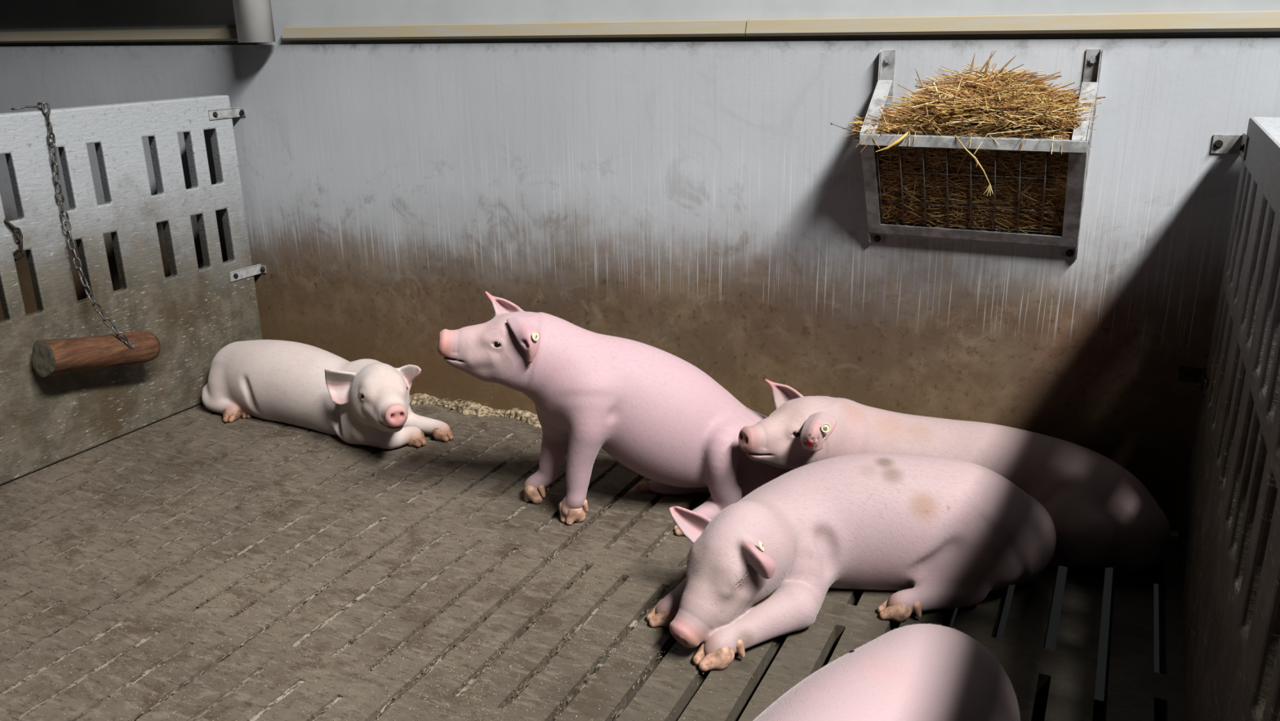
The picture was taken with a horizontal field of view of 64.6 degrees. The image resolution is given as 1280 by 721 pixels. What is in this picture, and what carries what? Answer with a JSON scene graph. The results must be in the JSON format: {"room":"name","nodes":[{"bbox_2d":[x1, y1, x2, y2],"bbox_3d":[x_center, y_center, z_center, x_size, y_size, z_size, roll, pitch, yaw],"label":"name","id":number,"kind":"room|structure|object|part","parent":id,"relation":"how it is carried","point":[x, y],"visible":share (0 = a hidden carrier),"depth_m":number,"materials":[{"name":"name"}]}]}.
{"room":"farm building","nodes":[
{"label":"farm building","id":0,"kind":"room"},
{"bbox_2d":[0,402,1187,720],"bbox_3d":[-0.837,0.820,1.518,6.300,0.090,3.755,8,20,24],"label":"floor","id":1,"kind":"structure","parent":0,"point":[1059,684],"depth_m":2.22,"materials":[{"name":"concrete"}]},
{"bbox_2d":[0,94,262,484],"bbox_3d":[-2.021,0.015,2.265,0.055,0.991,2.965,8,20,24],"label":"wall","id":2,"kind":"structure","parent":1,"relation":"on","point":[193,313],"depth_m":3.06,"materials":[{"name":"concrete"}]},
{"bbox_2d":[3,218,24,261],"bbox_3d":[-1.720,-0.332,2.768,0.064,0.141,0.038,5,19,18],"label":"chain","id":3,"kind":"object","parent":2,"relation":"hanging from","point":[20,240],"visible":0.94,"depth_m":2.77,"materials":[{"name":"metal"}]},
{"bbox_2d":[11,101,133,348],"bbox_3d":[-1.606,-0.371,2.887,0.197,0.712,0.074,0,18,3],"label":"chain","id":4,"kind":"object","parent":2,"relation":"hanging from","point":[90,296],"visible":1,"depth_m":2.88,"materials":[{"name":"metal"}]},
{"bbox_2d":[31,331,160,377],"bbox_3d":[-1.580,-0.025,2.956,0.104,0.159,0.356,8,20,24],"label":"log","id":5,"kind":"object","parent":4,"relation":"hanging from","point":[50,357],"visible":0.99,"depth_m":2.90,"materials":[{"name":"brown wood"}]},
{"bbox_2d":[208,106,246,119],"bbox_3d":[-1.365,-0.817,3.348,0.025,0.032,0.133,8,20,24],"label":"bracket","id":6,"kind":"object","parent":2,"relation":"attached to","point":[220,113],"visible":1,"depth_m":3.35,"materials":[{"name":"metal"}]},
{"bbox_2d":[229,263,266,281],"bbox_3d":[-1.360,-0.304,3.514,0.023,0.034,0.144,8,20,24],"label":"bracket","id":7,"kind":"object","parent":2,"relation":"attached to","point":[258,268],"visible":1,"depth_m":3.52,"materials":[{"name":"metal"}]},
{"bbox_2d":[201,339,453,448],"bbox_3d":[-0.994,0.074,3.173,1.025,0.282,0.334,12,22,33],"label":"pig","id":8,"kind":"object","parent":1,"relation":"on","point":[366,401],"visible":1,"depth_m":3.11},
{"bbox_2d":[0,404,706,720],"bbox_3d":[-0.978,0.617,2.116,2.110,0.081,2.763,8,20,24],"label":"litter","id":9,"kind":"object","parent":1,"relation":"on","point":[553,601],"visible":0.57,"depth_m":2.32,"materials":[{"name":"sawdust"}]},
{"bbox_2d":[0,406,888,720],"bbox_3d":[-0.769,0.572,2.115,2.432,0.002,2.473,8,20,24],"label":"chips","id":10,"kind":"object","parent":1,"relation":"on","point":[192,620],"visible":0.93,"depth_m":2.18,"materials":[{"name":"beige wood"}]},
{"bbox_2d":[409,392,542,427],"bbox_3d":[-0.448,0.167,3.263,0.876,0.039,0.083,8,20,24],"label":"bedding","id":11,"kind":"object","parent":1,"relation":"on","point":[465,407],"visible":0.56,"depth_m":3.30,"materials":[{"name":"beige wood"}]},
{"bbox_2d":[437,291,794,535],"bbox_3d":[-0.038,0.134,2.562,0.902,0.624,0.340,0,18,1],"label":"pig","id":12,"kind":"object","parent":1,"relation":"on","point":[656,413],"visible":0.86,"depth_m":2.46},
{"bbox_2d":[646,452,1057,671],"bbox_3d":[0.451,0.371,2.208,0.913,0.287,0.403,-7,19,-17],"label":"pig","id":13,"kind":"object","parent":1,"relation":"on","point":[941,532],"visible":1,"depth_m":2.13},
{"bbox_2d":[752,622,1021,720],"bbox_3d":[0.157,0.655,1.323,1.179,0.315,0.364,-18,25,-41],"label":"pig","id":14,"kind":"object","parent":1,"relation":"on","point":[918,672],"visible":0.99,"depth_m":1.47},
{"bbox_2d":[738,378,1170,570],"bbox_3d":[0.739,0.252,2.448,0.976,0.353,0.404,3,19,13],"label":"pig","id":15,"kind":"object","parent":1,"relation":"on","point":[1102,514],"visible":0.6,"depth_m":2.36},
{"bbox_2d":[1177,116,1279,720],"bbox_3d":[0.695,0.389,1.018,0.080,0.991,2.965,8,20,24],"label":"wall","id":16,"kind":"structure","parent":1,"relation":"on","point":[1228,533],"depth_m":1.66,"materials":[{"name":"concrete"}]},
{"bbox_2d":[1177,366,1206,398],"bbox_3d":[1.268,0.048,2.325,0.051,0.041,0.109,8,20,24],"label":"bracket","id":17,"kind":"object","parent":16,"relation":"attached to","point":[1185,374],"visible":1,"depth_m":2.37,"materials":[{"name":"metal"}]},
{"bbox_2d":[1210,133,1248,160],"bbox_3d":[1.257,-0.458,2.159,0.058,0.047,0.109,8,20,24],"label":"bracket","id":18,"kind":"object","parent":16,"relation":"attached to","point":[1221,144],"visible":1,"depth_m":2.20,"materials":[{"name":"metal"}]},
{"bbox_2d":[0,0,1279,529],"bbox_3d":[-0.018,-0.915,2.782,6.300,2.420,0.120,8,20,24],"label":"wall","id":19,"kind":"structure","parent":0,"point":[702,204],"depth_m":2.78,"materials":[{"name":"white paint"}]},
{"bbox_2d":[0,26,237,43],"bbox_3d":[-2.066,-1.174,3.663,1.812,0.042,0.033,8,20,24],"label":"trim","id":20,"kind":"structure","parent":19,"relation":"attached to","point":[184,34],"depth_m":3.54,"materials":[{"name":"plastic"}]},
{"bbox_2d":[232,0,275,42],"bbox_3d":[-1.227,-1.576,3.030,0.135,1.188,0.135,-10,20,-25],"label":"drain pipe","id":21,"kind":"object","parent":19,"relation":"attached to","point":[254,21],"visible":1,"depth_m":3.16,"materials":[{"name":"metal"}]},
{"bbox_2d":[281,18,749,39],"bbox_3d":[-0.431,-0.949,2.913,1.562,0.042,0.033,8,20,24],"label":"trim","id":22,"kind":"structure","parent":19,"relation":"attached to","point":[724,27],"depth_m":2.85,"materials":[{"name":"plastic"}]},
{"bbox_2d":[859,48,1102,258],"bbox_3d":[0.774,-0.472,2.356,0.493,0.479,0.181,8,20,24],"label":"rack","id":23,"kind":"object","parent":19,"relation":"attached to","point":[1078,148],"visible":0.99,"depth_m":2.36,"materials":[{"name":"metal"}]},
{"bbox_2d":[875,130,909,151],"bbox_3d":[0.582,-0.501,2.320,0.077,0.048,0.018,-2,18,-3],"label":"straw leaf","id":24,"kind":"object","parent":23,"relation":"on","point":[902,137],"visible":1,"depth_m":2.32,"materials":[{"name":"yellow plant"}]},
{"bbox_3d":[0.806,-0.309,2.473,0.492,0.029,0.046,8,20,24],"label":"rail","id":25,"kind":"part","parent":23,"relation":"part of","materials":[{"name":"metal"}]},
{"bbox_2d":[842,50,1105,235],"bbox_3d":[0.749,-0.485,2.336,0.557,0.437,0.254,9,21,27],"label":"straw","id":26,"kind":"object","parent":23,"relation":"in","point":[1001,104],"visible":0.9,"depth_m":2.32,"materials":[{"name":"yellow plant"}]},
{"bbox_2d":[830,122,859,132],"bbox_3d":[0.485,-0.549,2.384,0.073,0.023,0.007,5,19,18],"label":"stalk","id":27,"kind":"object","parent":26,"relation":"on","point":[831,123],"visible":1,"depth_m":2.38,"materials":[{"name":"beige plant"}]},
{"bbox_2d":[932,82,957,129],"bbox_3d":[0.693,-0.579,2.301,0.006,0.102,0.076,-15,23,-36],"label":"stalk","id":28,"kind":"object","parent":26,"relation":"on","point":[933,83],"visible":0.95,"depth_m":2.31,"materials":[{"name":"yellow plant"}]},
{"bbox_2d":[954,134,993,195],"bbox_3d":[0.745,-0.436,2.265,0.099,0.131,0.016,12,22,34],"label":"stalk","id":29,"kind":"object","parent":23,"relation":"hanging from","point":[957,139],"visible":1,"depth_m":2.26,"materials":[{"name":"yellow plant"}]},
{"bbox_3d":[0.744,-0.492,2.284,0.492,0.027,0.044,8,20,24],"label":"rail","id":30,"kind":"part","parent":23,"relation":"part of","materials":[{"name":"metal"}]},
{"bbox_2d":[745,9,1279,35],"bbox_3d":[1.537,-0.678,2.009,2.797,0.042,0.033,8,20,24],"label":"trim","id":31,"kind":"structure","parent":19,"relation":"attached to","point":[1264,20],"depth_m":2.30,"materials":[{"name":"plastic"}]},
{"bbox_2d":[1032,698,1103,720],"bbox_3d":[-0.729,1.375,1.919,6.300,0.200,3.500,8,20,24],"label":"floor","id":32,"kind":"structure","parent":0,"point":[1098,704],"depth_m":2.75,"materials":[{"name":"black concrete"}]}
]}

